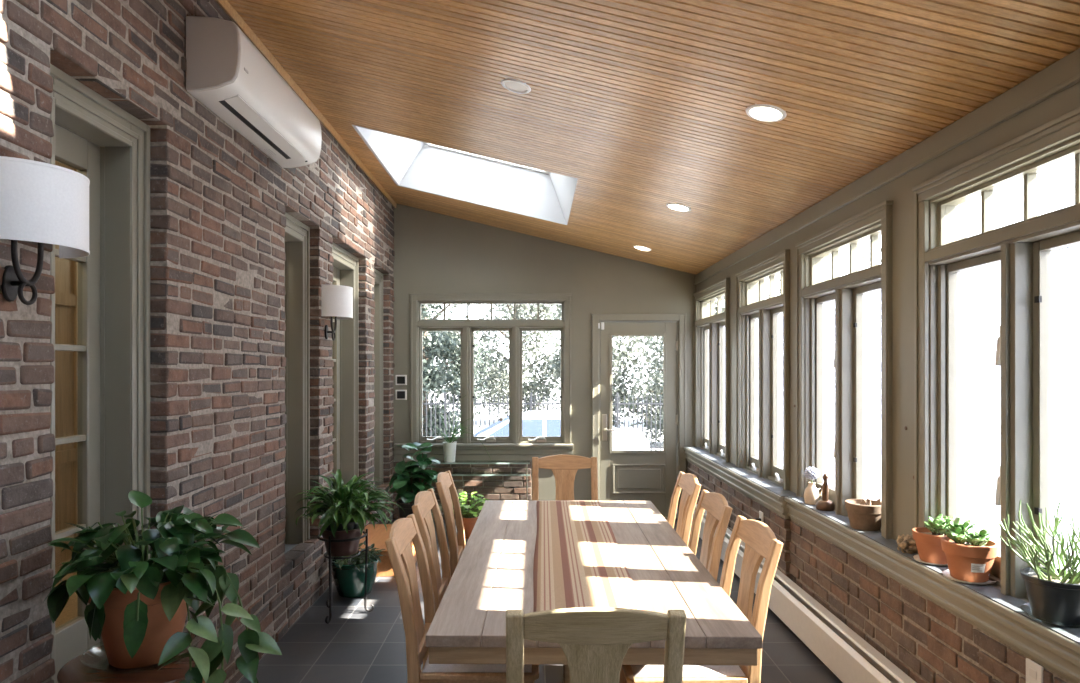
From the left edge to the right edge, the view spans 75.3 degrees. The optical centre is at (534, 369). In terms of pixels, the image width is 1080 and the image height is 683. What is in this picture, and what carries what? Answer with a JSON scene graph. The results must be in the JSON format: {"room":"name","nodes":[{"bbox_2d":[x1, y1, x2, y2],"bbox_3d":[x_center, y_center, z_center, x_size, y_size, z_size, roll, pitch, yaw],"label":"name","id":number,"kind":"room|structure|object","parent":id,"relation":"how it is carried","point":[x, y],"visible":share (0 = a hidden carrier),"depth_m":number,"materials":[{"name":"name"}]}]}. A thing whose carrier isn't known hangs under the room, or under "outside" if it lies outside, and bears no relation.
{"room":"sunroom","nodes":[
{"label":"sunroom","id":0,"kind":"room"},
{"bbox_2d":[88,580,188,668],"bbox_3d":[-1.150,0.722,2.060,0.292,0.242,0.292,0,0,0],"label":"pot","id":1,"kind":"object","parent":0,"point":[162,600],"depth_m":1.96,"materials":[{"name":"ceramic"}]},
{"bbox_2d":[55,146,286,627],"bbox_3d":[-2.180,-0.070,2.950,1.140,2.600,8.800,0,0,0],"label":"wall","id":2,"kind":"structure","parent":0,"point":[65,270],"depth_m":4.01,"materials":[{"name":"paint"}]},
{"bbox_2d":[0,0,394,682],"bbox_3d":[-1.526,-0.083,2.950,0.168,3.325,8.700,0,0,0],"label":"wall","id":3,"kind":"structure","parent":0,"point":[219,204],"depth_m":3.01,"materials":[{"name":"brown brick"}]},
{"bbox_2d":[0,156,89,304],"bbox_3d":[-1.362,-0.364,1.955,0.176,0.373,0.328,0,0,0],"label":"wall sconce","id":4,"kind":"object","parent":3,"relation":"attached to","point":[41,203],"visible":1,"depth_m":1.87,"materials":[{"name":"fabric"}]},
{"bbox_2d":[50,64,149,682],"bbox_3d":[-1.573,0.107,2.438,0.235,2.135,0.655,0,0,0],"label":"door","id":5,"kind":"structure","parent":3,"relation":"in","point":[112,438],"depth_m":2.65,"materials":[{"name":"grey wood"}]},
{"bbox_2d":[186,16,321,167],"bbox_3d":[-1.337,-1.314,3.465,0.226,0.316,1.130,0,0,0],"label":"air conditioner","id":6,"kind":"object","parent":3,"relation":"attached to","point":[225,71],"visible":1,"depth_m":3.11,"materials":[{"name":"beige plastic"}]},
{"bbox_2d":[284,212,314,564],"bbox_3d":[-1.573,0.107,4.398,0.235,2.135,0.644,0,0,0],"label":"window","id":7,"kind":"structure","parent":3,"relation":"in","point":[297,234],"depth_m":4.61,"materials":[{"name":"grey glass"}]},
{"bbox_2d":[215,0,396,207],"bbox_3d":[-1.436,-1.690,2.950,0.028,0.051,8.500,0,0,0],"label":"trim","id":8,"kind":"structure","parent":3,"relation":"attached to","point":[225,5],"depth_m":4.13,"materials":[{"name":"brown wood"}]},
{"bbox_2d":[322,285,352,340],"bbox_3d":[-1.362,-0.390,4.880,0.176,0.373,0.328,0,0,0],"label":"wall sconce","id":9,"kind":"object","parent":3,"relation":"attached to","point":[337,300],"visible":1,"depth_m":4.76,"materials":[{"name":"fabric"}]},
{"bbox_2d":[332,243,363,505],"bbox_3d":[-1.573,0.107,5.529,0.235,2.135,0.983,0,0,0],"label":"door","id":10,"kind":"structure","parent":3,"relation":"in","point":[345,356],"depth_m":5.91,"materials":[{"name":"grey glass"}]},
{"bbox_2d":[374,269,382,487],"bbox_3d":[-1.573,0.107,6.670,0.235,2.135,0.660,0,0,0],"label":"door","id":11,"kind":"structure","parent":3,"relation":"in","point":[378,287],"depth_m":6.88,"materials":[{"name":"grey wood"}]},
{"bbox_2d":[326,521,357,530],"bbox_3d":[-1.200,1.026,4.360,0.212,0.185,0.212,0,0,0],"label":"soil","id":12,"kind":"structure","parent":0,"point":[351,526],"depth_m":4.29,"materials":[{"name":"soil"}]},
{"bbox_2d":[320,525,364,556],"bbox_3d":[-1.200,1.056,4.360,0.272,0.165,0.272,0,0,0],"label":"pot","id":13,"kind":"object","parent":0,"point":[338,549],"depth_m":4.27,"materials":[{"name":"red ceramic"}]},
{"bbox_2d":[332,552,379,597],"bbox_3d":[-1.235,1.411,4.800,0.332,0.238,0.332,0,0,0],"label":"pot","id":14,"kind":"object","parent":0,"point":[349,581],"depth_m":4.68,"materials":[{"name":"ceramic"}]},
{"bbox_2d":[237,519,842,682],"bbox_3d":[0.080,1.590,2.960,3.360,0.120,8.720,0,0,0],"label":"floor","id":15,"kind":"structure","parent":0,"point":[358,645],"depth_m":3.86,"materials":[{"name":"tile"}]},
{"bbox_2d":[57,632,221,682],"bbox_3d":[-1.150,1.189,2.060,0.424,0.683,0.424,0,0,0],"label":"stool","id":16,"kind":"object","parent":15,"relation":"on","point":[73,671],"visible":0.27,"depth_m":1.97,"materials":[{"name":"brown wood"}]},
{"bbox_2d":[82,641,199,673],"bbox_3d":[-1.155,0.832,2.060,0.308,0.032,0.308,0,0,0],"label":"saucer","id":17,"kind":"object","parent":16,"relation":"on","point":[100,670],"visible":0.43,"depth_m":1.94,"materials":[{"name":"brown ceramic"}]},
{"bbox_2d":[44,490,281,682],"bbox_3d":[-1.112,0.685,2.057,0.575,0.617,0.540,0,0,42],"label":"pothos","id":18,"kind":"object","parent":17,"relation":"on","point":[138,606],"visible":1,"depth_m":1.96,"materials":[{"name":"plant"}]},
{"bbox_2d":[317,529,373,623],"bbox_3d":[-1.182,1.260,4.341,0.336,0.521,0.337,0,0,0],"label":"plant stand","id":19,"kind":"object","parent":15,"relation":"on","point":[329,540],"visible":0.73,"depth_m":4.28,"materials":[{"name":"metal"}]},
{"bbox_2d":[295,469,404,556],"bbox_3d":[-1.166,0.890,4.370,0.658,0.498,0.645,0,0,-44],"label":"potted plant","id":20,"kind":"object","parent":19,"relation":"on","point":[344,517],"visible":1,"depth_m":4.27,"materials":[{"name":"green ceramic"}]},
{"bbox_2d":[326,540,384,597],"bbox_3d":[-1.229,1.357,4.793,0.406,0.345,0.391,0,0,-28],"label":"groundcover","id":21,"kind":"object","parent":15,"relation":"on","point":[348,574],"visible":0.66,"depth_m":4.68,"materials":[{"name":"green ceramic"}]},
{"bbox_2d":[359,524,416,576],"bbox_3d":[-1.180,1.430,5.600,0.524,0.200,0.890,0,0,0],"label":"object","id":22,"kind":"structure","parent":15,"relation":"on","point":[378,535],"depth_m":5.40,"materials":[{"name":"orange wood"}]},
{"bbox_2d":[386,442,439,517],"bbox_3d":[-1.114,1.107,6.496,0.494,0.845,0.489,0,0,-28],"label":"fig","id":23,"kind":"object","parent":15,"relation":"on","point":[407,481],"visible":0.79,"depth_m":6.43,"materials":[{"name":"plant"}]},
{"bbox_2d":[397,499,413,517],"bbox_3d":[-1.120,1.373,6.500,0.324,0.315,0.324,0,0,0],"label":"pot","id":24,"kind":"object","parent":23,"relation":"on","point":[407,507],"depth_m":6.37,"materials":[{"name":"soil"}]},
{"bbox_2d":[412,488,450,610],"bbox_3d":[-0.282,1.060,3.345,0.564,0.943,0.476,0,0,1],"label":"dining chair","id":25,"kind":"object","parent":15,"relation":"on","point":[424,501],"visible":0.3,"depth_m":3.35,"materials":[{"name":"brown wood"}]},
{"bbox_2d":[436,470,464,576],"bbox_3d":[-0.269,1.060,3.990,0.564,0.943,0.476,0,0,-1],"label":"dining chair","id":26,"kind":"object","parent":15,"relation":"on","point":[445,482],"visible":0.36,"depth_m":3.94,"materials":[{"name":"brown wood"}]},
{"bbox_2d":[385,514,538,682],"bbox_3d":[-0.267,1.060,2.715,0.564,0.943,0.476,0,0,0],"label":"dining chair","id":27,"kind":"object","parent":15,"relation":"on","point":[403,530],"visible":0.44,"depth_m":2.51,"materials":[{"name":"brown wood"}]},
{"bbox_2d":[453,492,487,538],"bbox_3d":[-0.599,1.323,6.423,0.465,0.414,0.478,0,0,-28],"label":"potted coleus","id":28,"kind":"object","parent":15,"relation":"on","point":[469,517],"visible":0.63,"depth_m":6.34,"materials":[{"name":"plant"}]},
{"bbox_2d":[462,516,477,538],"bbox_3d":[-0.600,1.433,6.420,0.232,0.194,0.232,0,0,0],"label":"pot","id":29,"kind":"object","parent":28,"relation":"on","point":[469,522],"depth_m":6.33,"materials":[{"name":"ceramic"}]},
{"bbox_2d":[432,462,529,499],"bbox_3d":[-0.615,1.223,7.011,1.130,0.614,0.189,0,0,0],"label":"console","id":30,"kind":"object","parent":15,"relation":"on","point":[526,463],"visible":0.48,"depth_m":6.92,"materials":[{"name":"silver"}]},
{"bbox_2d":[419,395,490,461],"bbox_3d":[-0.832,0.582,7.000,0.665,0.671,0.632,0,0,-25],"label":"spider plant","id":31,"kind":"object","parent":30,"relation":"on","point":[449,447],"visible":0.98,"depth_m":6.99,"materials":[{"name":"green plant"}]},
{"bbox_2d":[532,455,597,500],"bbox_3d":[0.205,1.060,4.597,0.476,0.943,0.564,0,0,0],"label":"dining chair","id":32,"kind":"object","parent":15,"relation":"on","point":[564,468],"visible":0.3,"depth_m":4.82,"materials":[{"name":"brown wood"}]},
{"bbox_2d":[426,500,761,682],"bbox_3d":[0.182,1.150,3.080,0.975,0.760,2.110,0,0,1],"label":"dining table","id":33,"kind":"object","parent":15,"relation":"on","point":[492,576],"visible":0.65,"depth_m":2.41,"materials":[{"name":"brown wood"}]},
{"bbox_2d":[533,501,645,611],"bbox_3d":[0.182,0.767,3.115,0.368,0.004,1.970,0,0,1],"label":"table runner","id":34,"kind":"object","parent":33,"relation":"on","point":[579,563],"visible":0.94,"depth_m":2.80,"materials":[{"name":"multicoloured fabric"}]},
{"bbox_2d":[506,607,686,682],"bbox_3d":[0.152,1.060,2.003,0.476,0.943,0.564,0,0,0],"label":"dining chair","id":35,"kind":"object","parent":15,"relation":"on","point":[595,642],"visible":1,"depth_m":1.75,"materials":[{"name":"brown wood"}]},
{"bbox_2d":[667,471,700,545],"bbox_3d":[0.617,1.060,3.939,0.564,0.943,0.476,0,0,1],"label":"dining chair","id":36,"kind":"object","parent":15,"relation":"on","point":[688,482],"visible":0.3,"depth_m":3.90,"materials":[{"name":"brown wood"}]},
{"bbox_2d":[619,515,782,682],"bbox_3d":[0.603,1.060,2.681,0.564,0.943,0.476,0,0,-1],"label":"dining chair","id":37,"kind":"object","parent":15,"relation":"on","point":[760,541],"visible":0.37,"depth_m":2.49,"materials":[{"name":"brown wood"}]},
{"bbox_2d":[688,489,731,580],"bbox_3d":[0.604,1.060,3.310,0.564,0.943,0.476,0,0,0],"label":"dining chair","id":38,"kind":"object","parent":15,"relation":"on","point":[717,508],"visible":0.28,"depth_m":3.27,"materials":[{"name":"brown wood"}]},
{"bbox_2d":[393,204,695,519],"bbox_3d":[0.105,-0.110,7.246,3.310,3.287,0.188,0,0,0],"label":"wall","id":39,"kind":"structure","parent":0,"point":[435,252],"depth_m":7.20,"materials":[{"name":"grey paint"}]},
{"bbox_2d":[396,375,406,384],"bbox_3d":[-1.375,0.103,7.190,0.116,0.104,0.020,0,0,0],"label":"wall control","id":40,"kind":"object","parent":39,"relation":"attached to","point":[400,379],"visible":1,"depth_m":7.18,"materials":[{"name":"beige plastic"}]},
{"bbox_2d":[396,390,406,399],"bbox_3d":[-1.375,0.255,7.190,0.116,0.104,0.020,0,0,0],"label":"wall control","id":41,"kind":"object","parent":39,"relation":"attached to","point":[400,394],"visible":1,"depth_m":7.18,"materials":[{"name":"beige plastic"}]},
{"bbox_2d":[393,443,572,460],"bbox_3d":[-0.525,0.843,7.190,1.830,0.175,0.140,0,0,0],"label":"window ledge","id":42,"kind":"object","parent":39,"relation":"attached to","point":[470,451],"visible":0.77,"depth_m":7.15,"materials":[{"name":"grey wood"}]},
{"bbox_2d":[410,293,571,443],"bbox_3d":[-0.453,-0.015,7.243,1.662,1.541,0.154,0,0,0],"label":"window","id":43,"kind":"structure","parent":39,"relation":"in","point":[466,327],"depth_m":7.20,"materials":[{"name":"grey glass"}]},
{"bbox_2d":[499,313,686,518],"bbox_3d":[0.593,0.475,7.231,1.924,2.110,0.177,0,0,0],"label":"door","id":44,"kind":"structure","parent":39,"relation":"in","point":[623,475],"depth_m":7.21,"materials":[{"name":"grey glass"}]},
{"bbox_2d":[227,0,1079,274],"bbox_3d":[0.118,-1.448,2.960,3.376,0.987,8.720,0,0,0],"label":"ceiling","id":45,"kind":"structure","parent":0,"point":[643,103],"depth_m":3.20,"materials":[{"name":"brown fir wood"}]},
{"bbox_2d":[352,125,577,224],"bbox_3d":[-0.468,-1.696,5.540,1.557,0.783,1.573,0,0,0],"label":"window","id":46,"kind":"structure","parent":45,"relation":"attached to","point":[410,163],"depth_m":6.26,"materials":[{"name":"white glass"}]},
{"bbox_2d":[501,78,530,93],"bbox_3d":[-0.092,-1.395,3.440,0.149,0.043,0.152,0,0,9],"label":"ceiling speaker","id":47,"kind":"object","parent":45,"relation":"attached to","point":[513,85],"visible":1,"depth_m":3.43,"materials":[{"name":"white paint"}]},
{"bbox_2d":[505,82,526,91],"bbox_3d":[-0.093,-1.395,3.440,0.115,0.006,0.115,13,0,0],"label":"grille","id":48,"kind":"object","parent":47,"relation":"attached to","point":[511,86],"depth_m":3.44,"materials":[{"name":"beige plastic"}]},
{"bbox_2d":[633,245,651,250],"bbox_3d":[1.000,-1.135,6.515,0.172,0.049,0.176,0,0,8],"label":"recessed light","id":49,"kind":"object","parent":45,"relation":"in","point":[643,248],"visible":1,"depth_m":6.51,"materials":[{"name":"white paint"}]},
{"bbox_2d":[666,203,690,211],"bbox_3d":[1.000,-1.135,4.878,0.172,0.049,0.176,0,0,8],"label":"recessed light","id":50,"kind":"object","parent":45,"relation":"in","point":[674,206],"visible":1,"depth_m":4.87,"materials":[{"name":"white paint"}]},
{"bbox_2d":[746,104,786,121],"bbox_3d":[1.016,-1.131,3.080,0.172,0.049,0.176,0,0,8],"label":"recessed light","id":51,"kind":"object","parent":45,"relation":"in","point":[760,112],"visible":1,"depth_m":3.07,"materials":[{"name":"white paint"}]},
{"bbox_2d":[687,48,1079,682],"bbox_3d":[1.686,0.296,2.960,0.268,2.568,8.720,0,0,0],"label":"wall","id":52,"kind":"structure","parent":0,"point":[925,640],"depth_m":3.15,"materials":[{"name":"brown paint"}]},
{"bbox_2d":[693,278,729,461],"bbox_3d":[1.703,0.001,6.583,0.154,1.574,1.242,0,0,0],"label":"window","id":53,"kind":"structure","parent":52,"relation":"in","point":[711,331],"depth_m":6.55,"materials":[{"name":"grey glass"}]},
{"bbox_2d":[755,511,762,521],"bbox_3d":[1.534,1.030,4.800,0.045,0.116,0.072,0,0,0],"label":"wall outlet","id":54,"kind":"object","parent":52,"relation":"attached to","point":[760,518],"visible":0.58,"depth_m":4.79,"materials":[{"name":"beige plastic"}]},
{"bbox_2d":[735,249,789,489],"bbox_3d":[1.703,0.001,5.120,0.154,1.574,1.136,0,0,0],"label":"window","id":55,"kind":"structure","parent":52,"relation":"in","point":[767,312],"depth_m":5.08,"materials":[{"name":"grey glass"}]},
{"bbox_2d":[690,504,915,682],"bbox_3d":[1.508,1.399,2.850,0.096,0.262,7.560,0,0,0],"label":"baseboard heater","id":56,"kind":"object","parent":52,"relation":"attached to","point":[852,659],"visible":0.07,"depth_m":3.58,"materials":[{"name":"beige metal"}]},
{"bbox_2d":[795,200,892,538],"bbox_3d":[1.703,0.001,3.810,0.154,1.574,1.136,0,0,0],"label":"window","id":57,"kind":"structure","parent":52,"relation":"in","point":[848,291],"depth_m":3.77,"materials":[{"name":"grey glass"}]},
{"bbox_2d":[683,447,1079,682],"bbox_3d":[1.616,0.857,2.950,0.188,0.138,8.500,0,0,0],"label":"window ledge","id":58,"kind":"object","parent":52,"relation":"attached to","point":[1050,649],"visible":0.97,"depth_m":2.76,"materials":[{"name":"wood"}]},
{"bbox_2d":[686,446,1079,643],"bbox_3d":[1.597,0.786,2.950,0.125,0.004,8.460,0,0,0],"label":"ledge","id":59,"kind":"object","parent":58,"relation":"on","point":[993,593],"visible":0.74,"depth_m":3.15,"materials":[{"name":"grey stone"}]},
{"bbox_2d":[804,467,821,504],"bbox_3d":[1.622,0.675,4.101,0.094,0.217,0.088,0,0,-41],"label":"bud vase","id":60,"kind":"object","parent":59,"relation":"on","point":[811,493],"visible":0.98,"depth_m":4.07,"materials":[{"name":"beige ceramic"}]},
{"bbox_2d":[816,474,834,510],"bbox_3d":[1.630,0.682,3.930,0.100,0.202,0.100,0,0,0],"label":"figurine","id":61,"kind":"object","parent":59,"relation":"on","point":[824,504],"visible":1,"depth_m":3.91,"materials":[{"name":"brown wood"}]},
{"bbox_2d":[845,497,880,530],"bbox_3d":[1.638,0.707,3.470,0.188,0.152,0.188,0,0,0],"label":"clay pot","id":62,"kind":"object","parent":59,"relation":"on","point":[864,514],"visible":0.91,"depth_m":3.41,"materials":[{"name":"brown ceramic"}]},
{"bbox_2d":[897,534,916,553],"bbox_3d":[1.622,0.744,3.024,0.136,0.079,0.092,0,0,-34],"label":"pine cone","id":63,"kind":"object","parent":59,"relation":"on","point":[906,542],"visible":0.74,"depth_m":2.99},
{"bbox_2d":[913,554,947,565],"bbox_3d":[1.632,0.778,2.860,0.153,0.011,0.153,0,0,0],"label":"saucer","id":64,"kind":"object","parent":59,"relation":"on","point":[916,557],"visible":0.38,"depth_m":2.83,"materials":[{"name":"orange ceramic"}]},
{"bbox_2d":[912,514,954,563],"bbox_3d":[1.632,0.680,2.854,0.161,0.199,0.174,0,0,-3],"label":"potted succulent","id":65,"kind":"object","parent":64,"relation":"on","point":[927,539],"visible":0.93,"depth_m":2.81,"materials":[{"name":"orange ceramic"}]},
{"bbox_2d":[912,527,946,563],"bbox_3d":[1.632,0.720,2.860,0.162,0.120,0.162,0,0,0],"label":"pot","id":66,"kind":"object","parent":65,"relation":"on","point":[928,541],"depth_m":2.82,"materials":[{"name":"ceramic"}]},
{"bbox_2d":[942,570,995,584],"bbox_3d":[1.628,0.778,2.625,0.176,0.011,0.176,0,0,0],"label":"saucer","id":67,"kind":"object","parent":59,"relation":"on","point":[946,573],"visible":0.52,"depth_m":2.58,"materials":[{"name":"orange ceramic"}]},
{"bbox_2d":[940,517,998,582],"bbox_3d":[1.627,0.673,2.628,0.186,0.213,0.192,0,0,-11],"label":"potted succulent","id":68,"kind":"object","parent":67,"relation":"on","point":[970,557],"visible":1,"depth_m":2.58,"materials":[{"name":"orange ceramic"}]},
{"bbox_2d":[1020,607,1079,627],"bbox_3d":[1.635,0.771,2.190,0.192,0.024,0.192,0,0,0],"label":"saucer","id":69,"kind":"object","parent":59,"relation":"on","point":[1020,607],"visible":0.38,"depth_m":2.14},
{"bbox_2d":[995,500,1079,625],"bbox_3d":[1.604,0.600,2.184,0.254,0.358,0.319,0,0,18],"label":"potted plant","id":70,"kind":"object","parent":69,"relation":"on","point":[1053,593],"visible":1,"depth_m":2.16,"materials":[{"name":"plant"}]},
{"bbox_2d":[1020,567,1079,625],"bbox_3d":[1.635,0.711,2.190,0.194,0.137,0.194,0,0,0],"label":"pot","id":71,"kind":"object","parent":70,"relation":"on","point":[1054,597],"depth_m":2.14,"materials":[{"name":"black metal"}]},
{"bbox_2d":[912,107,1079,599],"bbox_3d":[1.703,0.001,2.450,0.154,1.574,1.136,0,0,0],"label":"window","id":72,"kind":"structure","parent":52,"relation":"in","point":[1023,249],"depth_m":2.44,"materials":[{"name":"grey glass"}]},
{"bbox_2d":[1026,658,1042,682],"bbox_3d":[1.583,0.985,2.220,0.010,0.116,0.072,0,0,0],"label":"wall outlet","id":73,"kind":"object","parent":52,"relation":"attached to","point":[1034,671],"visible":1,"depth_m":2.22,"materials":[{"name":"beige plastic"}]},
{"bbox_2d":[1029,668,1036,682],"bbox_3d":[1.579,0.985,2.220,0.002,0.070,0.032,0,0,0],"label":"socket","id":74,"kind":"object","parent":73,"relation":"attached to","point":[1032,671],"depth_m":2.22,"materials":[{"name":"beige plastic"}]},
{"label":"outside","id":75,"kind":"structure","parent":0,"visible":0},
{"bbox_2d":[429,391,1079,571],"bbox_3d":[0.000,2.480,20.000,120.000,0.200,120.000,0,0,0],"label":"ground","id":76,"kind":"structure","parent":75,"point":[983,445],"depth_m":17.82,"materials":[{"name":"white snow"}]},
{"bbox_2d":[421,304,495,435],"bbox_3d":[-3.825,-1.983,24.503,5.269,9.966,4.790,0,0,-29],"label":"evergreen tree","id":77,"kind":"object","parent":76,"relation":"on","point":[443,345],"visible":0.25,"depth_m":23.87,"materials":[{"name":"green plant"}]},
{"bbox_2d":[449,304,561,417],"bbox_3d":[-0.864,-2.355,31.427,6.219,10.597,6.000,0,0,-36],"label":"tree","id":78,"kind":"object","parent":76,"relation":"on","point":[494,379],"visible":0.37,"depth_m":30.54,"materials":[{"name":"green plant"}]},
{"bbox_2d":[474,410,649,449],"bbox_3d":[-0.055,1.655,15.500,4.930,1.450,1.760,0,0,0],"label":"parked car","id":79,"kind":"object","parent":76,"relation":"on","point":[534,423],"visible":0.14,"depth_m":14.72,"materials":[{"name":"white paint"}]},
{"bbox_2d":[545,304,652,428],"bbox_3d":[2.046,-1.567,22.623,3.635,8.048,3.860,0,0,-6],"label":"tree","id":80,"kind":"object","parent":76,"relation":"on","point":[622,389],"visible":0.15,"depth_m":22.24,"materials":[{"name":"green plant"}]},
{"bbox_2d":[614,336,662,443],"bbox_3d":[4.718,0.395,21.958,4.283,4.298,4.153,0,0,40],"label":"tree","id":81,"kind":"object","parent":76,"relation":"on","point":[658,388],"visible":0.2,"depth_m":21.82,"materials":[{"name":"green plant"}]},
{"bbox_2d":[423,393,877,455],"bbox_3d":[2.300,1.505,19.500,14.460,1.750,0.060,0,0,0],"label":"iron fence","id":82,"kind":"object","parent":76,"relation":"on","point":[617,403],"visible":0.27,"depth_m":19.49,"materials":[{"name":"white metal"}]},
{"bbox_2d":[615,296,724,415],"bbox_3d":[7.237,-1.744,30.785,6.724,8.899,6.770,0,0,-36],"label":"tree","id":83,"kind":"object","parent":76,"relation":"on","point":[648,370],"visible":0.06,"depth_m":30.53,"materials":[{"name":"green plant"}]},
{"bbox_2d":[767,275,867,395],"bbox_3d":[19.963,-2.486,51.890,8.670,10.643,8.795,0,0,0],"label":"tree","id":84,"kind":"object","parent":76,"relation":"on","point":[832,340],"visible":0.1,"depth_m":51.53,"materials":[{"name":"green plant"}]},
{"bbox_2d":[830,248,999,416],"bbox_3d":[19.112,-1.789,36.106,7.013,10.084,7.946,0,0,3],"label":"tree","id":85,"kind":"object","parent":76,"relation":"on","point":[876,341],"visible":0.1,"depth_m":35.22,"materials":[{"name":"green plant"}]},
{"bbox_2d":[966,244,1079,450],"bbox_3d":[16.309,-0.875,20.948,6.200,7.570,6.379,0,0,30],"label":"tree","id":86,"kind":"object","parent":76,"relation":"on","point":[1070,384],"visible":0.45,"depth_m":20.86,"materials":[{"name":"green plant"}]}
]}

